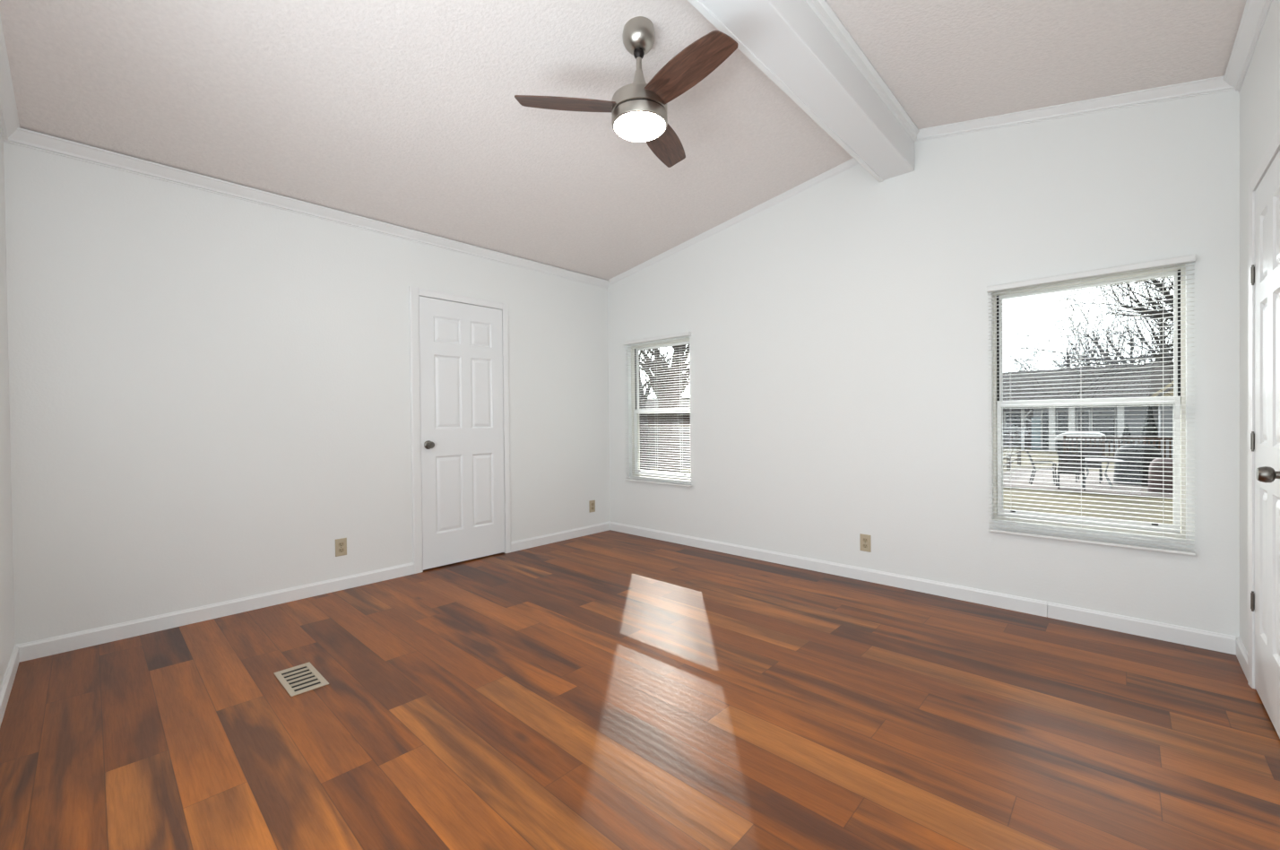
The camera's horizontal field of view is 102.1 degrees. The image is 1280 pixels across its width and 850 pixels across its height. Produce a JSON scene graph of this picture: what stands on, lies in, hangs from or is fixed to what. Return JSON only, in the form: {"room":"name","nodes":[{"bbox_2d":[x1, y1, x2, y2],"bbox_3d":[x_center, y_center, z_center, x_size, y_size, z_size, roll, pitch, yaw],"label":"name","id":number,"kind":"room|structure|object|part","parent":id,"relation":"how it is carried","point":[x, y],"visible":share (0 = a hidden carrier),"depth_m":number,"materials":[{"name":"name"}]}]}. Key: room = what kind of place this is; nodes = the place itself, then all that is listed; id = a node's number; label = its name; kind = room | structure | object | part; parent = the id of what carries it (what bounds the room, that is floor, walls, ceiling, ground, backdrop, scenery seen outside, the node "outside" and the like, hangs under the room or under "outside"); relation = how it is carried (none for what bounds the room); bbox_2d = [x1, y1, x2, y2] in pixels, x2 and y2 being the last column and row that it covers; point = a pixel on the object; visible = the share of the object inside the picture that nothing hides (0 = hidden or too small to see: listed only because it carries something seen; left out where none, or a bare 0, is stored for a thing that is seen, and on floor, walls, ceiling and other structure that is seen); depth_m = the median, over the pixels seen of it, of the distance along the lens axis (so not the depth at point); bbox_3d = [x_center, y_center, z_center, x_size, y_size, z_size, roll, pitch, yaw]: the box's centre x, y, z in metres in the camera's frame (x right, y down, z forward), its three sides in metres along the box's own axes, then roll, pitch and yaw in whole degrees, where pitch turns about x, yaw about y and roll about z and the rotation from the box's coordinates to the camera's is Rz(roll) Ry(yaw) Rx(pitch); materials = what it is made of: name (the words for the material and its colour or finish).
{"room":"empty bedroom","nodes":[
{"label":"empty bedroom","id":0,"kind":"room"},
{"bbox_2d":[0,127,15,687],"bbox_3d":[-1.462,-0.316,0.932,4.430,3.051,0.130,0,1,43],"label":"wall","id":1,"kind":"structure","parent":0,"point":[7,641],"depth_m":2.26,"materials":[{"name":"white paint"}]},
{"bbox_2d":[0,14,19,141],"bbox_3d":[-1.974,-1.542,1.513,2.632,0.455,0.052,0,1,43],"label":"trim","id":2,"kind":"structure","parent":1,"relation":"attached to","point":[9,119],"depth_m":2.21,"materials":[{"name":"white paint"}]},
{"bbox_2d":[0,645,19,726],"bbox_3d":[-1.393,1.067,0.993,4.157,0.082,0.013,0,1,43],"label":"baseboard","id":3,"kind":"structure","parent":1,"relation":"attached to","point":[5,688],"depth_m":2.12,"materials":[{"name":"white paint"}]},
{"bbox_2d":[3,141,610,644],"bbox_3d":[-1.728,-0.130,3.813,0.160,2.629,3.964,0,1,43],"label":"wall","id":4,"kind":"structure","parent":0,"point":[210,393],"depth_m":2.99,"materials":[{"name":"white paint"}]},
{"bbox_2d":[15,562,414,661],"bbox_3d":[-2.284,1.056,3.091,0.013,0.082,1.856,0,1,43],"label":"baseboard","id":5,"kind":"structure","parent":4,"relation":"attached to","point":[31,650],"depth_m":2.88,"materials":[{"name":"white paint"}]},
{"bbox_2d":[3,127,609,288],"bbox_3d":[-1.619,-1.373,3.776,0.052,0.066,3.834,0,1,43],"label":"trim","id":6,"kind":"structure","parent":4,"relation":"attached to","point":[23,137],"depth_m":3.07,"materials":[{"name":"white paint"}]},
{"bbox_2d":[335,537,346,556],"bbox_3d":[-1.978,0.809,3.422,0.008,0.114,0.070,0,1,43],"label":"wall outlet","id":7,"kind":"object","parent":4,"relation":"attached to","point":[341,544],"visible":1,"depth_m":3.42,"materials":[{"name":"beige plastic"}]},
{"bbox_2d":[408,285,511,573],"bbox_3d":[-1.372,0.033,4.049,0.100,2.091,0.821,0,1,43],"label":"door","id":8,"kind":"structure","parent":4,"relation":"in","point":[459,366],"depth_m":4.03,"materials":[{"name":"white paint"}]},
{"bbox_3d":[-1.554,0.147,3.829,0.064,0.064,0.064,0,1,43],"label":"knob","id":9,"kind":"part","parent":8,"relation":"part of","materials":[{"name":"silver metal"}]},
{"bbox_2d":[510,521,610,552],"bbox_3d":[-0.693,1.023,4.789,0.013,0.082,1.158,0,1,43],"label":"baseboard","id":10,"kind":"structure","parent":4,"relation":"attached to","point":[526,543],"depth_m":4.73,"materials":[{"name":"white paint"}]},
{"bbox_2d":[589,500,595,512],"bbox_3d":[-0.464,0.791,5.037,0.008,0.114,0.070,0,1,43],"label":"wall outlet","id":11,"kind":"object","parent":4,"relation":"attached to","point":[592,502],"visible":1,"depth_m":5.03,"materials":[{"name":"beige plastic"}]},
{"bbox_2d":[0,0,1246,280],"bbox_3d":[-0.120,-1.664,2.365,4.450,0.553,4.114,0,1,43],"label":"ceiling","id":12,"kind":"structure","parent":0,"point":[407,114],"depth_m":2.48,"materials":[{"name":"white paint"}]},
{"bbox_2d":[514,16,738,167],"bbox_3d":[0.078,-1.517,2.240,0.897,0.462,0.939,0,1,43],"label":"ceiling fan","id":13,"kind":"object","parent":12,"relation":"hanging from","point":[638,109],"visible":1,"depth_m":2.19,"materials":[{"name":"silver metal"}]},
{"bbox_3d":[-0.310,-1.392,2.241,0.450,0.010,0.146,-1,14,-7],"label":"blade","id":14,"kind":"part","parent":13,"relation":"part of","materials":[{"name":"brown wood"}]},
{"bbox_3d":[-0.003,-1.496,2.278,0.150,0.128,0.150,0,1,43],"label":"rod","id":15,"kind":"part","parent":13,"relation":"part of","materials":[{"name":"silver metal"}]},
{"bbox_2d":[614,111,665,141],"bbox_3d":[-0.001,-1.302,2.279,0.224,0.032,0.224,0,1,43],"label":"diffuser","id":16,"kind":"object","parent":13,"relation":"attached to","point":[630,125],"depth_m":2.23,"materials":[{"name":"white"}]},
{"bbox_3d":[0.119,-1.400,2.563,0.146,0.010,0.450,-14,-5,22],"label":"blade","id":17,"kind":"part","parent":13,"relation":"part of","materials":[{"name":"brown wood"}]},
{"bbox_3d":[0.184,-1.396,2.031,0.146,0.010,0.450,15,-9,-36],"label":"blade","id":18,"kind":"part","parent":13,"relation":"part of","materials":[{"name":"brown wood"}]},
{"bbox_2d":[699,0,914,180],"bbox_3d":[0.345,-1.691,1.928,0.202,0.234,3.834,0,1,43],"label":"ceiling beam","id":19,"kind":"structure","parent":12,"relation":"attached to","point":[788,37],"depth_m":2.38,"materials":[{"name":"white paint"}]},
{"bbox_2d":[687,0,883,181],"bbox_3d":[0.275,-1.575,1.996,0.028,0.014,3.834,0,1,43],"label":"trim","id":20,"kind":"structure","parent":19,"relation":"attached to","point":[697,4],"depth_m":2.38,"materials":[{"name":"white paint"}]},
{"bbox_2d":[804,0,919,141],"bbox_3d":[0.431,-1.784,1.845,0.038,0.059,3.834,0,1,43],"label":"trim","id":21,"kind":"structure","parent":19,"relation":"attached to","point":[821,8],"depth_m":2.54,"materials":[{"name":"white paint"}]},
{"bbox_2d":[0,529,1279,849],"bbox_3d":[-0.090,1.141,2.392,4.450,0.120,4.114,0,1,43],"label":"floor","id":22,"kind":"structure","parent":0,"point":[609,689],"depth_m":1.88,"materials":[{"name":"wood"}]},
{"bbox_2d":[273,662,328,696],"bbox_3d":[-1.466,1.095,2.234,0.288,0.004,0.138,0,1,43],"label":"floor vent","id":23,"kind":"object","parent":22,"relation":"in","point":[298,679],"visible":1,"depth_m":2.22,"materials":[{"name":"beige metal"}]},
{"bbox_2d":[280,665,321,691],"bbox_3d":[-1.466,1.094,2.234,0.241,0.003,0.096,0,1,43],"label":"grille","id":24,"kind":"object","parent":23,"relation":"attached to","point":[297,678],"depth_m":2.23,"materials":[{"name":"beige metal"}]},
{"bbox_2d":[607,89,1239,639],"bbox_3d":[1.249,-0.373,3.823,4.430,3.051,0.130,0,1,43],"label":"wall","id":25,"kind":"structure","parent":0,"point":[840,366],"depth_m":3.20,"materials":[{"name":"white paint"}]},
{"bbox_2d":[631,337,690,481],"bbox_3d":[0.220,-0.135,4.823,0.750,1.267,0.083,0,1,43],"label":"window","id":26,"kind":"structure","parent":25,"relation":"in","point":[635,421],"depth_m":5.04,"materials":[{"name":"white plastic"}]},
{"bbox_2d":[622,331,691,486],"bbox_3d":[0.149,-0.134,4.737,0.790,1.339,0.046,0,1,43],"label":"window blind","id":27,"kind":"object","parent":26,"relation":"attached to","point":[685,333],"visible":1,"depth_m":4.71,"materials":[{"name":"white plastic"}]},
{"bbox_3d":[-0.065,-0.125,4.936,0.001,1.293,0.029,0,1,43],"label":"ladder cord","id":28,"kind":"part","parent":27,"relation":"part of","materials":[{"name":"white fabric"}]},
{"bbox_3d":[0.148,-0.125,4.736,0.001,1.293,0.029,0,1,43],"label":"ladder cord","id":29,"kind":"part","parent":27,"relation":"part of","materials":[{"name":"white fabric"}]},
{"bbox_3d":[0.155,0.528,4.742,0.790,0.014,0.026,0,1,43],"label":"rail","id":30,"kind":"part","parent":27,"relation":"part of","materials":[{"name":"white plastic"}]},
{"bbox_3d":[0.361,-0.125,4.536,0.001,1.293,0.029,0,1,43],"label":"ladder cord","id":31,"kind":"part","parent":27,"relation":"part of","materials":[{"name":"white fabric"}]},
{"bbox_3d":[0.211,0.162,4.814,0.712,0.625,0.024,0,1,43],"label":"sash","id":32,"kind":"part","parent":26,"relation":"part of","materials":[{"name":"white plastic"}]},
{"bbox_3d":[0.228,-0.431,4.832,0.716,0.633,0.022,0,1,43],"label":"sash","id":33,"kind":"part","parent":26,"relation":"part of","materials":[{"name":"white plastic"}]},
{"bbox_2d":[607,157,858,285],"bbox_3d":[0.618,-1.609,4.280,2.628,0.429,0.031,0,1,43],"label":"trim","id":34,"kind":"structure","parent":25,"relation":"attached to","point":[851,162],"depth_m":4.08,"materials":[{"name":"white paint"}]},
{"bbox_2d":[859,533,871,552],"bbox_3d":[1.523,0.797,3.495,0.070,0.114,0.008,0,1,43],"label":"wall outlet","id":35,"kind":"object","parent":25,"relation":"attached to","point":[865,540],"visible":1,"depth_m":3.49,"materials":[{"name":"beige plastic"}]},
{"bbox_2d":[610,521,1236,654],"bbox_3d":[1.215,1.012,3.784,4.144,0.082,0.013,0,1,43],"label":"baseboard","id":36,"kind":"structure","parent":25,"relation":"attached to","point":[1017,603],"depth_m":3.04,"materials":[{"name":"white paint"}]},
{"bbox_2d":[915,75,1235,141],"bbox_3d":[2.203,-1.680,2.786,1.356,0.318,0.042,0,1,43],"label":"trim","id":37,"kind":"structure","parent":25,"relation":"attached to","point":[1215,84],"depth_m":2.68,"materials":[{"name":"white paint"}]},
{"bbox_2d":[992,264,1185,538],"bbox_3d":[2.382,-0.114,2.796,0.778,1.335,0.083,0,1,43],"label":"window","id":38,"kind":"structure","parent":25,"relation":"in","point":[1180,406],"depth_m":2.69,"materials":[{"name":"white plastic"}]},
{"bbox_3d":[2.390,-0.431,2.804,0.749,0.659,0.022,0,1,43],"label":"sash","id":39,"kind":"part","parent":38,"relation":"part of","materials":[{"name":"white plastic"}]},
{"bbox_3d":[2.375,0.193,2.786,0.744,0.670,0.024,0,1,43],"label":"sash","id":40,"kind":"part","parent":38,"relation":"part of","materials":[{"name":"white plastic"}]},
{"bbox_2d":[986,253,1195,555],"bbox_3d":[2.312,-0.091,2.710,0.819,1.411,0.046,0,1,43],"label":"window blind","id":41,"kind":"object","parent":38,"relation":"attached to","point":[1190,258],"visible":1,"depth_m":2.66,"materials":[{"name":"white plastic"}]},
{"bbox_3d":[2.090,-0.081,2.916,0.001,1.365,0.029,0,1,43],"label":"ladder cord","id":42,"kind":"part","parent":41,"relation":"part of","materials":[{"name":"white plastic"}]},
{"bbox_3d":[2.311,-0.082,2.709,0.001,1.365,0.029,0,1,43],"label":"ladder cord","id":43,"kind":"part","parent":41,"relation":"part of","materials":[{"name":"white fabric"}]},
{"bbox_3d":[2.318,0.608,2.715,0.819,0.014,0.026,0,1,43],"label":"rail","id":44,"kind":"part","parent":41,"relation":"part of","materials":[{"name":"white plastic"}]},
{"bbox_3d":[2.532,-0.082,2.501,0.001,1.365,0.029,0,1,43],"label":"ladder cord","id":45,"kind":"part","parent":41,"relation":"part of","materials":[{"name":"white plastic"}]},
{"bbox_2d":[1239,0,1279,651],"bbox_3d":[1.430,-0.203,0.851,0.160,2.765,3.964,0,1,43],"label":"wall","id":46,"kind":"structure","parent":0,"point":[1259,92],"depth_m":2.20,"materials":[{"name":"white paint"}]},
{"bbox_2d":[1236,636,1247,679],"bbox_3d":[2.615,1.012,2.239,0.013,0.082,0.352,0,1,43],"label":"baseboard","id":47,"kind":"structure","parent":46,"relation":"attached to","point":[1241,653],"depth_m":2.25,"materials":[{"name":"white paint"}]},
{"bbox_2d":[1223,0,1271,92],"bbox_3d":[1.383,-1.513,0.958,0.052,0.066,3.834,0,1,43],"label":"trim","id":48,"kind":"structure","parent":46,"relation":"attached to","point":[1255,12],"depth_m":2.06,"materials":[{"name":"white paint"}]},
{"bbox_2d":[1247,125,1279,737],"bbox_3d":[2.220,0.041,1.836,0.100,2.040,0.748,0,1,43],"label":"door","id":49,"kind":"structure","parent":46,"relation":"in","point":[1264,185],"depth_m":1.92,"materials":[{"name":"white paint"}]},
{"bbox_3d":[2.031,0.160,1.660,0.064,0.064,0.064,0,1,43],"label":"knob","id":50,"kind":"part","parent":49,"relation":"part of","materials":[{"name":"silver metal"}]},
{"label":"outside","id":51,"kind":"structure","parent":0,"visible":0},
{"bbox_2d":[650,445,1173,524],"bbox_3d":[54.630,0.906,63.796,240.000,0.200,159.400,0,1,43],"label":"lawn","id":52,"kind":"structure","parent":51,"point":[1039,454],"depth_m":12.01,"materials":[{"name":"plant"}]},
{"bbox_2d":[639,347,672,470],"bbox_3d":[-0.032,-1.746,19.655,1.962,7.131,4.346,-1,1,-32],"label":"bare tree","id":53,"kind":"object","parent":52,"relation":"on","point":[643,428],"visible":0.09,"depth_m":19.18,"materials":[{"name":"grey plant"}]},
{"bbox_3d":[-0.046,-3.020,19.643,1.962,4.583,4.346,-1,1,-32],"label":"branch crown","id":54,"kind":"part","parent":53,"relation":"part of","materials":[{"name":"grey plant"}]},
{"bbox_2d":[639,344,689,473],"bbox_3d":[0.854,-1.115,16.949,3.898,5.998,2.745,0,1,43],"label":"bare tree","id":55,"kind":"object","parent":52,"relation":"on","point":[670,402],"visible":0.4,"depth_m":16.83,"materials":[{"name":"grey plant"}]},
{"bbox_3d":[0.842,-2.235,16.938,3.898,3.758,2.745,0,1,43],"label":"branch crown","id":56,"kind":"part","parent":55,"relation":"part of","materials":[{"name":"brown plant"}]},
{"bbox_2d":[645,396,690,455],"bbox_3d":[1.630,0.122,27.379,10.900,3.200,3.600,0,1,43],"label":"garden shed","id":57,"kind":"object","parent":52,"relation":"on","point":[685,403],"visible":0.05,"depth_m":25.98,"materials":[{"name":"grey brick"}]},
{"bbox_2d":[648,427,690,467],"bbox_3d":[2.281,0.907,20.384,8.947,1.750,0.172,0,1,18],"label":"fence","id":58,"kind":"object","parent":52,"relation":"on","point":[686,430],"visible":0.02,"depth_m":20.51,"materials":[{"name":"white"}]},
{"bbox_2d":[1003,449,1020,469],"bbox_3d":[12.825,1.380,18.278,0.120,0.620,8.000,0,1,43],"label":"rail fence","id":59,"kind":"object","parent":52,"relation":"on","point":[1008,455],"visible":0.32,"depth_m":19.24,"materials":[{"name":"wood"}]},
{"bbox_3d":[13.714,1.361,19.226,0.120,0.620,0.120,0,1,43],"label":"post","id":60,"kind":"part","parent":59,"relation":"part of","materials":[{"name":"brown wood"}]},
{"bbox_3d":[12.823,1.175,18.276,0.050,0.120,8.000,0,1,43],"label":"rail","id":61,"kind":"part","parent":59,"relation":"part of","materials":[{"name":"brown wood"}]},
{"bbox_3d":[12.825,1.425,18.278,0.050,0.120,8.000,0,1,43],"label":"rail","id":62,"kind":"part","parent":59,"relation":"part of","materials":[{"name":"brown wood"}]},
{"bbox_3d":[15.492,1.324,21.122,0.120,0.620,0.120,0,1,43],"label":"post","id":63,"kind":"part","parent":59,"relation":"part of","materials":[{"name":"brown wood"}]},
{"bbox_2d":[1003,406,1033,449],"bbox_3d":[22.934,0.108,33.725,4.899,2.650,5.000,0,1,43],"label":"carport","id":64,"kind":"object","parent":52,"relation":"on","point":[1008,414],"visible":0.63,"depth_m":34.62,"materials":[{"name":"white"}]},
{"bbox_3d":[25.137,-0.299,34.685,0.960,0.960,0.025,0,1,43],"label":"pane","id":65,"kind":"part","parent":64,"relation":"part of","materials":[{"name":"clear glass"}]},
{"bbox_3d":[22.682,0.266,30.634,0.140,2.400,0.140,0,1,43],"label":"post","id":66,"kind":"part","parent":64,"relation":"part of","materials":[{"name":"white"}]},
{"bbox_2d":[1003,346,1051,371],"bbox_3d":[32.316,-3.482,45.506,8.460,9.415,5.710,0,1,43],"label":"bare tree","id":67,"kind":"object","parent":52,"relation":"on","point":[1021,367],"visible":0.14,"depth_m":44.96,"materials":[{"name":"grey plant"}]},
{"bbox_2d":[1031,417,1040,449],"bbox_3d":[22.753,0.524,29.708,0.410,1.900,0.080,0,1,43],"label":"panel","id":68,"kind":"object","parent":52,"relation":"on","point":[1034,430],"visible":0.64,"depth_m":29.68,"materials":[{"name":"grey"}]},
{"bbox_2d":[1055,432,1106,454],"bbox_3d":[20.713,0.943,24.308,1.780,1.210,1.400,0,1,43],"label":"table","id":69,"kind":"object","parent":52,"relation":"on","point":[1059,438],"visible":0.28,"depth_m":23.91,"materials":[{"name":"white plastic"}]},
{"bbox_2d":[1002,294,1167,371],"bbox_3d":[33.137,-4.769,41.146,13.485,12.102,7.067,0,1,35],"label":"bare tree","id":70,"kind":"object","parent":52,"relation":"on","point":[1035,351],"visible":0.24,"depth_m":40.18,"materials":[{"name":"grey plant"}]},
{"bbox_2d":[1003,362,1173,451],"bbox_3d":[27.890,-1.054,31.044,16.200,4.920,9.700,0,1,43],"label":"house","id":71,"kind":"structure","parent":52,"relation":"on","point":[1128,410],"depth_m":29.00,"materials":[{"name":"grey"}]},
{"bbox_3d":[23.255,0.269,29.643,0.290,2.200,0.019,0,1,43],"label":"pane","id":72,"kind":"part","parent":71,"relation":"part of","materials":[{"name":"clear glass"}]},
{"bbox_3d":[23.815,-0.212,29.109,0.460,1.160,0.019,0,1,43],"label":"pane","id":73,"kind":"part","parent":71,"relation":"part of","materials":[{"name":"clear glass"}]},
{"bbox_3d":[24.450,-0.213,28.514,0.480,1.160,0.019,0,1,43],"label":"pane","id":74,"kind":"part","parent":71,"relation":"part of","materials":[{"name":"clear glass"}]},
{"bbox_3d":[25.058,0.016,27.948,0.900,1.900,0.019,0,1,43],"label":"pane","id":75,"kind":"part","parent":71,"relation":"part of","materials":[{"name":"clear glass"}]},
{"bbox_2d":[1003,276,1173,411],"bbox_3d":[11.938,-3.160,10.663,8.272,9.896,5.351,-1,1,-11],"label":"bare tree","id":76,"kind":"object","parent":52,"relation":"on","point":[1170,280],"visible":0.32,"depth_m":10.41,"materials":[{"name":"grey plant"}]},
{"bbox_2d":[1020,300,1173,369],"bbox_3d":[39.347,-5.269,44.322,8.388,12.892,11.985,-1,1,-16],"label":"bare tree","id":77,"kind":"object","parent":52,"relation":"on","point":[1106,342],"visible":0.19,"depth_m":44.12,"materials":[{"name":"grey plant"}]},
{"bbox_2d":[1039,280,1173,366],"bbox_3d":[36.816,-6.058,38.697,6.944,14.636,11.377,-1,1,-45],"label":"bare tree","id":78,"kind":"object","parent":52,"relation":"on","point":[1132,348],"visible":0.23,"depth_m":38.98,"materials":[{"name":"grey plant"}]},
{"bbox_2d":[1051,277,1173,367],"bbox_3d":[34.170,-5.774,35.253,9.809,14.196,8.665,0,1,43],"label":"bare tree","id":79,"kind":"object","parent":52,"relation":"on","point":[1152,329],"visible":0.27,"depth_m":35.66,"materials":[{"name":"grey plant"}]},
{"bbox_2d":[1063,435,1173,459],"bbox_3d":[20.948,1.014,22.300,4.170,1.100,0.130,0,1,43],"label":"railing","id":80,"kind":"object","parent":52,"relation":"on","point":[1065,437],"visible":0.33,"depth_m":22.61,"materials":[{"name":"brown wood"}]},
{"bbox_3d":[19.471,1.017,23.699,0.100,1.100,0.110,0,1,43],"label":"post","id":81,"kind":"part","parent":80,"relation":"part of","materials":[{"name":"brown wood"}]},
{"bbox_3d":[20.434,1.015,22.796,0.100,1.100,0.110,0,1,43],"label":"post","id":82,"kind":"part","parent":80,"relation":"part of","materials":[{"name":"brown wood"}]},
{"bbox_3d":[21.382,1.014,21.907,0.100,1.100,0.110,0,1,43],"label":"post","id":83,"kind":"part","parent":80,"relation":"part of","materials":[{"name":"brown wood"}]},
{"bbox_2d":[1119,423,1132,447],"bbox_3d":[22.630,0.727,24.007,0.611,1.607,0.636,-1,1,11],"label":"evergreen shrub","id":84,"kind":"object","parent":52,"relation":"on","point":[1125,428],"visible":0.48,"depth_m":23.94,"materials":[{"name":"grey plant"}]},
{"bbox_2d":[1140,406,1158,448],"bbox_3d":[23.327,0.249,23.650,0.719,2.554,0.737,0,1,43],"label":"evergreen shrub","id":85,"kind":"object","parent":52,"relation":"on","point":[1149,425],"visible":0.56,"depth_m":23.51,"materials":[{"name":"grey plant"}]},
{"bbox_2d":[1152,380,1173,457],"bbox_3d":[26.763,-1.221,23.117,5.900,5.430,2.600,0,1,43],"label":"house","id":86,"kind":"structure","parent":52,"relation":"on","point":[1168,415],"depth_m":24.02,"materials":[{"name":"beige"}]},
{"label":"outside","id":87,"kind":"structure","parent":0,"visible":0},
{"bbox_2d":[1003,467,1173,499],"bbox_3d":[13.788,1.680,15.598,4.850,0.050,6.600,0,1,43],"label":"patio","id":88,"kind":"structure","parent":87,"point":[1014,470],"depth_m":14.72,"materials":[{"name":"concrete"}]},
{"bbox_2d":[1026,450,1057,485],"bbox_3d":[11.413,1.207,14.718,0.684,0.971,0.556,0,1,33],"label":"patio chair","id":89,"kind":"object","parent":88,"relation":"on","point":[1052,469],"visible":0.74,"depth_m":14.64,"materials":[{"name":"black metal"}]},
{"bbox_3d":[11.214,1.004,14.845,0.213,0.561,0.536,0,1,33],"label":"frame","id":90,"kind":"part","parent":89,"relation":"part of","materials":[{"name":"grey metal"}]},
{"bbox_3d":[11.477,1.264,14.677,0.440,0.050,0.480,0,1,33],"label":"seat","id":91,"kind":"part","parent":89,"relation":"part of","materials":[{"name":"grey fabric"}]},
{"bbox_3d":[11.817,1.385,14.767,0.063,0.602,0.036,0,1,33],"label":"leg","id":92,"kind":"part","parent":89,"relation":"part of","materials":[{"name":"grey metal"}]},
{"bbox_3d":[11.533,1.392,14.332,0.063,0.602,0.036,0,1,33],"label":"leg","id":93,"kind":"part","parent":89,"relation":"part of","materials":[{"name":"grey metal"}]},
{"bbox_2d":[1057,452,1085,490],"bbox_3d":[11.482,1.216,13.769,0.555,0.972,0.685,0,1,38],"label":"patio chair","id":94,"kind":"object","parent":88,"relation":"on","point":[1069,455],"visible":0.85,"depth_m":13.59,"materials":[{"name":"grey fabric"}]},
{"bbox_3d":[11.335,1.031,13.582,0.460,0.500,0.180,0,1,38],"label":"backrest","id":95,"kind":"part","parent":94,"relation":"part of","materials":[{"name":"grey fabric"}]},
{"bbox_3d":[11.335,1.014,13.582,0.534,0.562,0.214,0,1,38],"label":"frame","id":96,"kind":"part","parent":94,"relation":"part of","materials":[{"name":"grey metal"}]},
{"bbox_2d":[1075,448,1102,483],"bbox_3d":[13.229,1.183,15.228,0.574,0.971,0.702,0,1,43],"label":"patio chair","id":97,"kind":"object","parent":88,"relation":"on","point":[1095,464],"visible":0.52,"depth_m":15.31,"materials":[{"name":"grey fabric"}]},
{"bbox_3d":[13.395,0.992,15.391,0.180,0.500,0.460,-1,1,-45],"label":"backrest","id":98,"kind":"part","parent":97,"relation":"part of","materials":[{"name":"grey fabric"}]},
{"bbox_3d":[13.395,0.975,15.392,0.214,0.562,0.535,-1,1,-45],"label":"frame","id":99,"kind":"part","parent":97,"relation":"part of","materials":[{"name":"grey metal"}]},
{"bbox_3d":[13.195,1.369,14.826,0.036,0.602,0.065,0,1,43],"label":"leg","id":100,"kind":"part","parent":97,"relation":"part of","materials":[{"name":"grey metal"}]},
{"bbox_2d":[1080,458,1124,487],"bbox_3d":[12.586,1.318,14.251,1.100,0.744,1.100,0,1,43],"label":"patio table","id":101,"kind":"object","parent":88,"relation":"on","point":[1085,459],"visible":0.61,"depth_m":14.13,"materials":[{"name":"silver metal"}]},
{"bbox_3d":[12.242,1.337,14.240,0.227,0.716,0.035,-1,1,-2],"label":"leg","id":102,"kind":"part","parent":101,"relation":"part of","materials":[{"name":"silver metal"}]},
{"bbox_3d":[12.597,1.336,13.907,0.040,0.714,0.222,-1,1,-2],"label":"leg","id":103,"kind":"part","parent":101,"relation":"part of","materials":[{"name":"silver metal"}]},
{"bbox_2d":[1112,443,1162,485],"bbox_3d":[14.085,1.101,14.625,1.048,1.120,0.831,0,1,43],"label":"covered grill","id":104,"kind":"object","parent":88,"relation":"on","point":[1148,448],"visible":0.63,"depth_m":14.41,"materials":[{"name":"black fabric"}]},
{"bbox_2d":[1147,458,1173,494],"bbox_3d":[13.106,1.258,12.937,0.579,0.860,0.726,0,1,43],"label":"covered chair","id":105,"kind":"object","parent":88,"relation":"on","point":[1166,468],"visible":0.55,"depth_m":12.74,"materials":[{"name":"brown fabric"}]}
]}

